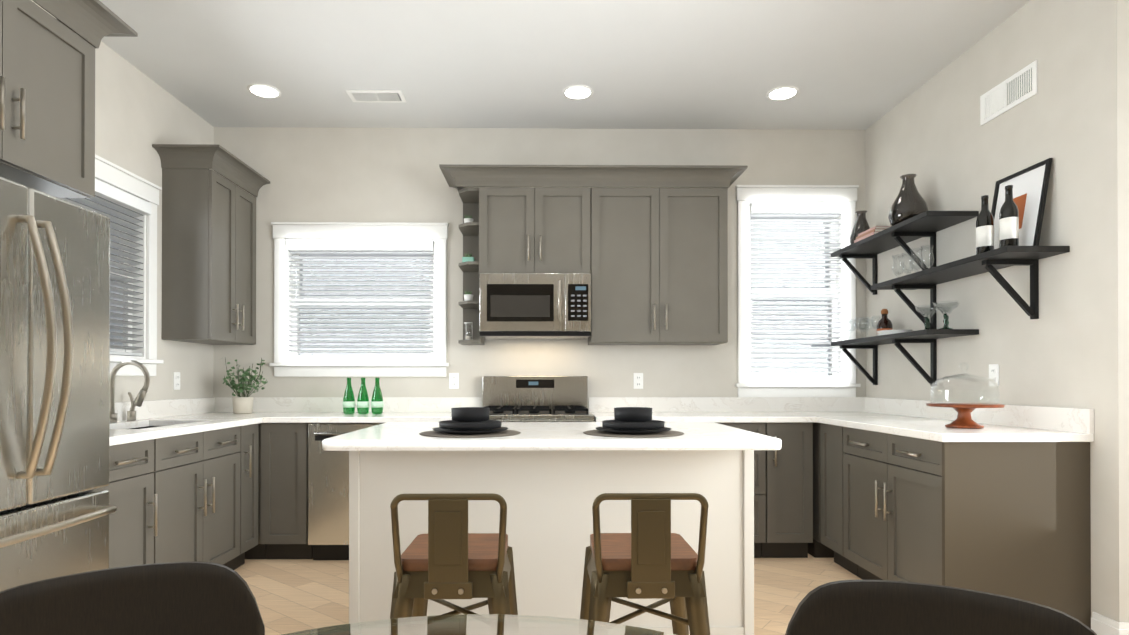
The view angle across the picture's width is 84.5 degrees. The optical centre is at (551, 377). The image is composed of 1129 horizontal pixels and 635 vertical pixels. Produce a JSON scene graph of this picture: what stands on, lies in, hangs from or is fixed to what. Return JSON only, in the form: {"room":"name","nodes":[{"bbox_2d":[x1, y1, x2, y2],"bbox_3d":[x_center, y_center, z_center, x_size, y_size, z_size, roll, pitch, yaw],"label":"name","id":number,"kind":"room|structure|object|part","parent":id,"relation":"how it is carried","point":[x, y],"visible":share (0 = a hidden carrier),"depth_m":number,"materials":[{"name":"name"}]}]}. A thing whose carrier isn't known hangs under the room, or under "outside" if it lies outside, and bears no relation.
{"room":"kitchen and dining room","nodes":[
{"label":"kitchen and dining room","id":0,"kind":"room"},
{"bbox_2d":[31,0,213,401],"bbox_3d":[-2.469,-0.344,0.785,0.120,2.980,7.420,0,0,-1],"label":"wall","id":1,"kind":"structure","parent":0,"point":[138,113],"depth_m":3.78,"materials":[{"name":"paint"}]},
{"bbox_2d":[0,0,137,197],"bbox_3d":[-2.066,-1.076,2.047,0.708,0.715,1.050,0,0,-1],"label":"upper cabinet","id":2,"kind":"object","parent":1,"relation":"attached to","point":[47,103],"visible":1,"depth_m":2.27,"materials":[{"name":"grey wood"}]},
{"bbox_2d":[69,154,163,375],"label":"window","id":3,"kind":"structure","parent":1,"relation":"in","point":[117,176],"depth_m":3.72,"materials":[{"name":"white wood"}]},
{"bbox_2d":[59,179,150,355],"bbox_3d":[-2.439,-0.588,3.287,0.100,0.915,0.862,0,0,-1],"label":"window blind slats","id":4,"kind":"object","parent":3,"relation":"attached to","point":[116,199],"visible":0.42,"depth_m":3.55,"materials":[{"name":"white plastic"}]},
{"bbox_2d":[173,372,179,389],"bbox_3d":[-2.437,0.021,4.044,0.008,0.115,0.070,0,0,-1],"label":"electrical outlet","id":5,"kind":"object","parent":1,"relation":"attached to","point":[176,380],"visible":1,"depth_m":4.04,"materials":[{"name":"white plastic"}]},
{"bbox_2d":[152,144,269,344],"bbox_3d":[-2.236,-0.831,4.143,0.408,1.185,0.707,0,0,-1],"label":"upper cabinet","id":6,"kind":"object","parent":1,"relation":"attached to","point":[208,255],"visible":1,"depth_m":3.89,"materials":[{"name":"grey wood"}]},
{"bbox_2d":[213,127,865,410],"bbox_3d":[-0.073,-0.327,4.579,4.987,2.980,0.120,0,0,-1],"label":"wall","id":7,"kind":"structure","parent":0,"point":[353,174],"depth_m":4.52,"materials":[{"name":"paint"}]},
{"bbox_2d":[269,222,448,376],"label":"window","id":8,"kind":"structure","parent":7,"relation":"in","point":[437,233],"depth_m":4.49,"materials":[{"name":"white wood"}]},
{"bbox_2d":[286,240,433,360],"bbox_3d":[-1.381,-0.558,4.512,1.052,0.865,0.100,0,0,-1],"label":"window blind slats","id":9,"kind":"object","parent":8,"relation":"attached to","point":[377,247],"visible":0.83,"depth_m":4.52,"materials":[{"name":"white plastic"}]},
{"bbox_2d":[449,373,458,388],"bbox_3d":[-0.706,0.023,4.507,0.070,0.115,0.008,0,0,-1],"label":"electrical outlet","id":10,"kind":"object","parent":7,"relation":"attached to","point":[453,380],"visible":1,"depth_m":4.50,"materials":[{"name":"white plastic"}]},
{"bbox_2d":[439,164,747,344],"bbox_3d":[0.278,-0.821,4.309,2.035,1.165,0.428,0,0,-1],"label":"upper cabinet","id":11,"kind":"object","parent":7,"relation":"attached to","point":[653,262],"visible":0.92,"depth_m":4.20,"materials":[{"name":"grey wood"}]},
{"bbox_2d":[464,322,472,339],"bbox_3d":[-0.579,-0.322,4.334,0.060,0.125,0.060,0,0,-1],"label":"hourglass","id":12,"kind":"object","parent":11,"relation":"in","point":[469,336],"visible":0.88,"depth_m":4.32,"materials":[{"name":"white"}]},
{"bbox_2d":[462,214,474,300],"bbox_3d":[-0.580,-0.836,4.346,0.080,0.622,0.070,0,0,-1],"label":"succulents","id":13,"kind":"object","parent":11,"relation":"in","point":[468,295],"visible":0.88,"depth_m":4.32,"materials":[{"name":"white ceramic"}]},
{"bbox_2d":[480,273,590,339],"bbox_3d":[-0.108,-0.487,4.295,0.744,0.418,0.444,0,0,-1],"label":"microwave","id":14,"kind":"object","parent":11,"relation":"attached to","point":[535,306],"visible":1,"depth_m":4.12,"materials":[{"name":"silver metal"}]},
{"bbox_2d":[634,373,642,388],"bbox_3d":[0.634,0.023,4.520,0.070,0.115,0.008,0,0,-1],"label":"electrical outlet","id":15,"kind":"object","parent":7,"relation":"attached to","point":[638,380],"visible":1,"depth_m":4.52,"materials":[{"name":"white plastic"}]},
{"bbox_2d":[735,185,860,396],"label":"window","id":16,"kind":"structure","parent":7,"relation":"in","point":[746,197],"depth_m":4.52,"materials":[{"name":"white"}]},
{"bbox_2d":[750,202,843,380],"bbox_3d":[1.789,-0.623,4.544,0.672,1.295,0.100,0,0,-1],"label":"window blind slats","id":17,"kind":"object","parent":16,"relation":"attached to","point":[790,210],"visible":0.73,"depth_m":4.56,"materials":[{"name":"white plastic"}]},
{"bbox_2d":[234,554,861,634],"bbox_3d":[0.760,1.176,0.810,6.580,0.060,7.660,0,0,-1],"label":"floor","id":18,"kind":"structure","parent":0,"point":[293,595],"depth_m":3.41,"materials":[{"name":"brown wood"}]},
{"bbox_2d":[0,176,116,591],"bbox_3d":[-1.989,0.264,2.017,0.805,1.775,0.760,0,0,-1],"label":"fridge","id":19,"kind":"object","parent":18,"relation":"on","point":[56,509],"visible":1,"depth_m":2.07,"materials":[{"name":"grey metal"}]},
{"bbox_2d":[98,438,165,567],"bbox_3d":[-2.111,0.715,2.633,0.628,0.878,0.428,0,0,-1],"label":"base cabinet","id":20,"kind":"object","parent":18,"relation":"on","point":[137,470],"depth_m":2.74,"materials":[{"name":"grey wood"}]},
{"bbox_2d":[0,562,264,634],"bbox_3d":[-0.586,0.729,0.807,0.444,0.838,0.496,0,0,-32],"label":"dining chair","id":21,"kind":"object","parent":18,"relation":"on","point":[188,598],"visible":1,"depth_m":1.02,"materials":[{"name":"black fabric"}]},
{"bbox_2d":[166,426,245,569],"bbox_3d":[-2.127,0.718,3.249,0.608,0.878,0.804,0,0,-1],"label":"base cabinet","id":22,"kind":"object","parent":18,"relation":"on","point":[192,497],"depth_m":3.29,"materials":[{"name":"grey wood"}]},
{"bbox_2d":[245,545,256,558],"bbox_3d":[-2.137,0.722,4.198,0.610,0.878,0.588,0,0,-1],"label":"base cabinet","id":23,"kind":"object","parent":18,"relation":"on","point":[251,553],"depth_m":3.97,"materials":[{"name":"grey wood"}]},
{"bbox_2d":[109,397,264,445],"bbox_3d":[-2.104,0.303,3.457,0.660,0.331,2.073,0,0,-1],"label":"countertop","id":24,"kind":"structure","parent":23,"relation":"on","point":[158,419],"depth_m":3.61,"materials":[{"name":"white stone"}]},
{"bbox_2d":[110,360,149,422],"bbox_3d":[-2.272,0.072,3.413,0.228,0.336,0.208,0,0,-1],"label":"faucet","id":25,"kind":"object","parent":24,"relation":"on","point":[138,402],"visible":0.94,"depth_m":3.33,"materials":[{"name":"silver metal"}]},
{"bbox_2d":[221,358,267,413],"bbox_3d":[-2.134,0.051,4.279,0.300,0.385,0.253,0,0,-1],"label":"potted plant","id":26,"kind":"object","parent":24,"relation":"on","point":[242,404],"visible":1,"depth_m":4.25,"materials":[{"name":"green plant"}]},
{"bbox_2d":[246,424,257,550],"bbox_3d":[-2.133,0.720,3.765,0.608,0.878,0.228,0,0,-1],"label":"base cabinet","id":27,"kind":"object","parent":18,"relation":"on","point":[251,430],"depth_m":3.81,"materials":[{"name":"grey wood"}]},
{"bbox_2d":[257,423,312,558],"bbox_3d":[-1.679,0.722,4.192,0.293,0.878,0.608,0,0,-1],"label":"base cabinet","id":28,"kind":"object","parent":18,"relation":"on","point":[282,490],"depth_m":3.90,"materials":[{"name":"grey wood"}]},
{"bbox_2d":[265,397,481,422],"bbox_3d":[-1.140,0.211,4.175,1.281,0.141,0.658,0,0,-1],"label":"countertop","id":29,"kind":"structure","parent":28,"relation":"on","point":[277,409],"depth_m":4.48,"materials":[{"name":"white stone"}]},
{"bbox_2d":[343,378,383,413],"bbox_3d":[-1.268,0.121,4.185,0.272,0.245,0.082,0,0,-1],"label":"bottles","id":30,"kind":"object","parent":29,"relation":"on","point":[377,403],"visible":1,"depth_m":4.16,"materials":[{"name":"green glass"}]},
{"bbox_2d":[308,423,382,559],"bbox_3d":[-1.218,0.723,4.165,0.612,0.876,0.615,0,0,-1],"label":"dishwasher","id":31,"kind":"object","parent":18,"relation":"on","point":[328,505],"visible":0.31,"depth_m":3.88,"materials":[{"name":"silver metal"}]},
{"bbox_2d":[390,493,517,618],"bbox_3d":[-0.301,0.746,1.992,0.424,0.815,0.424,0,0,-1],"label":"stool","id":32,"kind":"object","parent":18,"relation":"on","point":[448,556],"visible":1,"depth_m":1.82,"materials":[{"name":"brown metal"}]},
{"bbox_2d":[482,376,593,421],"bbox_3d":[-0.113,0.574,4.143,0.754,1.175,0.740,0,0,-1],"label":"range","id":33,"kind":"object","parent":18,"relation":"on","point":[534,398],"visible":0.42,"depth_m":4.44,"materials":[{"name":"silver metal"}]},
{"bbox_2d":[349,450,753,634],"bbox_3d":[0.000,0.716,2.945,1.706,0.880,0.664,0,0,-1],"label":"kitchen island","id":34,"kind":"object","parent":18,"relation":"on","point":[549,496],"visible":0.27,"depth_m":2.62,"materials":[{"name":"beige paint"}]},
{"bbox_2d":[322,422,781,450],"bbox_3d":[0.001,0.254,2.817,1.735,0.040,1.000,0,0,-1],"label":"island countertop","id":35,"kind":"structure","parent":34,"relation":"on","point":[397,436],"depth_m":2.33,"materials":[{"name":"stone"}]},
{"bbox_2d":[419,407,520,437],"bbox_3d":[-0.337,0.179,2.594,0.420,0.106,0.420,0,0,-1],"label":"place setting","id":36,"kind":"object","parent":35,"relation":"on","point":[470,422],"visible":0.98,"depth_m":2.52,"materials":[{"name":"black ceramic"}]},
{"bbox_2d":[583,407,683,437],"bbox_3d":[0.343,0.179,2.601,0.420,0.106,0.420,0,0,-1],"label":"place setting","id":37,"kind":"object","parent":35,"relation":"on","point":[632,422],"visible":1,"depth_m":2.52,"materials":[{"name":"black ceramic"}]},
{"bbox_2d":[580,493,709,634],"bbox_3d":[0.289,0.746,1.998,0.424,0.815,0.424,0,0,-1],"label":"stool","id":38,"kind":"object","parent":18,"relation":"on","point":[650,556],"visible":0.96,"depth_m":1.83,"materials":[{"name":"brown metal"}]},
{"bbox_2d":[718,423,769,557],"bbox_3d":[1.051,0.722,4.219,0.605,0.878,0.608,0,0,-1],"label":"base cabinet","id":39,"kind":"object","parent":18,"relation":"on","point":[761,458],"depth_m":3.92,"materials":[{"name":"grey wood"}]},
{"bbox_2d":[770,423,817,557],"bbox_3d":[1.503,0.722,4.224,0.298,0.878,0.608,0,0,-1],"label":"base cabinet","id":40,"kind":"object","parent":18,"relation":"on","point":[787,504],"depth_m":3.93,"materials":[{"name":"grey wood"}]},
{"bbox_2d":[818,423,835,562],"bbox_3d":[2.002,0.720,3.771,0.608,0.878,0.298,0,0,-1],"label":"base cabinet","id":41,"kind":"object","parent":18,"relation":"on","point":[827,432],"depth_m":3.83,"materials":[{"name":"grey wood"}]},
{"bbox_2d":[589,397,812,422],"bbox_3d":[1.289,0.211,4.196,2.028,0.141,0.663,0,0,-1],"label":"countertop","id":42,"kind":"structure","parent":41,"relation":"on","point":[666,409],"depth_m":4.50,"materials":[{"name":"white stone"}]},
{"bbox_2d":[785,580,1096,634],"bbox_3d":[0.473,0.728,0.709,0.445,0.838,0.496,0,0,25],"label":"dining chair","id":43,"kind":"object","parent":18,"relation":"on","point":[864,607],"visible":1,"depth_m":0.93,"materials":[{"name":"black fabric"}]},
{"bbox_2d":[836,426,1090,628],"bbox_3d":[1.997,0.718,3.143,0.630,0.878,0.958,0,0,-1],"label":"base cabinet","id":44,"kind":"object","parent":18,"relation":"on","point":[1011,519],"depth_m":2.67,"materials":[{"name":"grey wood"}]},
{"bbox_2d":[813,397,1093,441],"bbox_3d":[1.985,0.207,3.259,0.653,0.141,1.225,0,0,-1],"label":"countertop","id":45,"kind":"structure","parent":44,"relation":"on","point":[902,417],"depth_m":3.09,"materials":[{"name":"white stone"}]},
{"bbox_2d":[926,362,1004,428],"bbox_3d":[1.986,0.082,2.987,0.316,0.313,0.316,0,0,-1],"label":"cake stand","id":46,"kind":"object","parent":45,"relation":"on","point":[964,410],"visible":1,"depth_m":2.95,"materials":[{"name":"brown wood"}]},
{"bbox_2d":[99,0,1029,129],"bbox_3d":[0.760,-1.874,0.824,6.580,0.080,7.660,0,0,-1],"label":"ceiling","id":47,"kind":"structure","parent":0,"point":[731,64],"depth_m":3.53,"materials":[{"name":"paint"}]},
{"bbox_2d":[247,83,280,97],"bbox_3d":[-1.821,-1.816,3.938,0.200,0.006,0.200,0,0,-1],"label":"recessed light","id":48,"kind":"object","parent":47,"relation":"in","point":[263,90],"visible":1,"depth_m":3.92,"materials":[{"name":"white"}]},
{"bbox_2d":[346,90,406,101],"bbox_3d":[-1.126,-1.813,4.005,0.350,0.012,0.160,0,0,-1],"label":"ceiling vent","id":49,"kind":"object","parent":47,"relation":"in","point":[376,95],"visible":1,"depth_m":3.98,"materials":[{"name":"white metal"}]},
{"bbox_2d":[562,85,593,99],"bbox_3d":[0.169,-1.816,3.958,0.200,0.006,0.200,0,0,-1],"label":"recessed light","id":50,"kind":"object","parent":47,"relation":"in","point":[576,92],"visible":1,"depth_m":3.95,"materials":[{"name":"white"}]},
{"bbox_2d":[766,86,798,100],"bbox_3d":[1.479,-1.816,3.971,0.200,0.006,0.200,0,0,-1],"label":"recessed light","id":51,"kind":"object","parent":47,"relation":"in","point":[782,93],"visible":1,"depth_m":3.96,"materials":[{"name":"white"}]},
{"bbox_2d":[865,0,1128,621],"bbox_3d":[2.371,-0.332,3.543,0.120,2.980,2.000,0,0,-1],"label":"wall","id":52,"kind":"structure","parent":0,"point":[1069,348],"depth_m":2.92,"materials":[{"name":"paint"}]},
{"bbox_2d":[831,211,978,294],"bbox_3d":[2.163,-0.745,3.918,0.283,0.309,1.130,0,0,-1],"label":"wall shelf","id":53,"kind":"object","parent":52,"relation":"attached to","point":[930,224],"visible":0.85,"depth_m":3.73,"materials":[{"name":"black wood"}]},
{"bbox_2d":[850,210,869,244],"bbox_3d":[2.143,-1.024,4.294,0.144,0.248,0.144,0,0,-1],"label":"vase","id":54,"kind":"object","parent":53,"relation":"on","point":[861,224],"visible":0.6,"depth_m":4.26,"materials":[{"name":"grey glass"}]},
{"bbox_2d":[854,226,891,242],"bbox_3d":[2.121,-0.931,4.048,0.170,0.061,0.250,0,0,-1],"label":"books","id":55,"kind":"object","parent":53,"relation":"on","point":[869,232],"visible":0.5,"depth_m":3.99,"materials":[{"name":"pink paper"}]},
{"bbox_2d":[888,174,928,225],"bbox_3d":[2.159,-1.061,3.754,0.216,0.318,0.216,0,0,-1],"label":"vase","id":56,"kind":"object","parent":53,"relation":"on","point":[909,202],"visible":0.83,"depth_m":3.70,"materials":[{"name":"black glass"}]},
{"bbox_2d":[831,329,978,385],"bbox_3d":[2.163,-0.123,3.915,0.283,0.344,1.130,0,0,-1],"label":"wall shelf","id":57,"kind":"object","parent":52,"relation":"attached to","point":[931,336],"depth_m":3.72,"materials":[{"name":"black wood"}]},
{"bbox_2d":[842,316,880,336],"bbox_3d":[2.163,-0.337,4.301,0.174,0.155,0.334,0,0,-1],"label":"glasses","id":58,"kind":"object","parent":57,"relation":"on","point":[868,321],"visible":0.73,"depth_m":4.30,"materials":[{"name":"clear glass"}]},
{"bbox_2d":[877,309,892,333],"bbox_3d":[2.185,-0.357,4.071,0.094,0.192,0.094,0,0,-1],"label":"liquor bottle","id":59,"kind":"object","parent":57,"relation":"on","point":[884,322],"visible":0.71,"depth_m":4.05,"materials":[{"name":"brown glass"}]},
{"bbox_3d":[2.157,-0.278,3.901,0.200,0.034,0.200,0,0,-1],"label":"stack of plates on the shelf","id":60,"kind":"part","parent":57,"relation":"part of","materials":[{"name":"white ceramic"}]},
{"bbox_2d":[915,301,958,329],"bbox_3d":[2.181,-0.338,3.516,0.176,0.150,0.365,0,0,-1],"label":"glasses","id":61,"kind":"object","parent":57,"relation":"on","point":[945,321],"visible":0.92,"depth_m":3.46,"materials":[{"name":"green glass"}]},
{"bbox_2d":[871,246,1069,328],"bbox_3d":[2.169,-0.433,3.351,0.283,0.309,1.160,0,0,-1],"label":"wall shelf","id":62,"kind":"object","parent":52,"relation":"attached to","point":[991,262],"visible":0.88,"depth_m":2.97,"materials":[{"name":"black wood"}]},
{"bbox_2d":[892,254,903,276],"bbox_3d":[2.168,-0.674,3.827,0.073,0.175,0.145,0,0,-16],"label":"glass","id":63,"kind":"object","parent":62,"relation":"on","point":[902,261],"depth_m":3.85,"materials":[{"name":"clear glass"}]},
{"bbox_2d":[976,195,991,254],"bbox_3d":[2.160,-0.750,3.093,0.075,0.312,0.075,0,0,-7],"label":"wine bottle","id":64,"kind":"object","parent":62,"relation":"on","point":[984,219],"depth_m":3.07,"materials":[{"name":"black glass"}]},
{"bbox_2d":[992,185,1018,249],"bbox_3d":[2.162,-0.750,2.933,0.075,0.312,0.075,0,0,-7],"label":"wine bottle","id":65,"kind":"object","parent":62,"relation":"on","point":[1009,224],"depth_m":2.91,"materials":[{"name":"black glass"}]},
{"bbox_2d":[991,158,1052,248],"bbox_3d":[2.263,-0.800,3.024,0.082,0.420,0.340,0,0,-1],"label":"picture frame","id":66,"kind":"object","parent":62,"relation":"on","point":[1030,186],"visible":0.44,"depth_m":2.96,"materials":[{"name":"black"}]},
{"bbox_2d":[989,364,998,385],"bbox_3d":[2.309,-0.013,3.241,0.008,0.115,0.070,0,0,-1],"label":"electrical outlet","id":67,"kind":"object","parent":52,"relation":"attached to","point":[993,372],"visible":0.73,"depth_m":3.23,"materials":[{"name":"white plastic"}]},
{"bbox_2d":[980,60,1036,125],"bbox_3d":[2.308,-1.433,3.147,0.012,0.160,0.380,0,0,-1],"label":"air vent","id":68,"kind":"object","parent":52,"relation":"in","point":[1016,89],"visible":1,"depth_m":3.12,"materials":[{"name":"white metal"}]},
{"bbox_2d":[1091,612,1128,634],"bbox_3d":[0.025,1.065,-0.139,4.849,0.155,5.534,0,0,-1],"label":"baseboard","id":69,"kind":"structure","parent":52,"relation":"attached to","point":[1102,625],"depth_m":2.58,"materials":[{"name":"white wood"}]},
{"bbox_3d":[-0.112,0.776,0.443,0.500,0.736,0.500,0,0,-1],"label":"table base","id":70,"kind":"object","parent":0,"visible":0},
{"bbox_2d":[282,614,675,634],"bbox_3d":[-0.112,0.401,0.445,1.200,0.012,1.200,0,0,-1],"label":"dining table","id":71,"kind":"object","parent":70,"relation":"on","point":[485,624],"visible":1,"depth_m":0.99,"materials":[{"name":"clear glass"}]}
]}

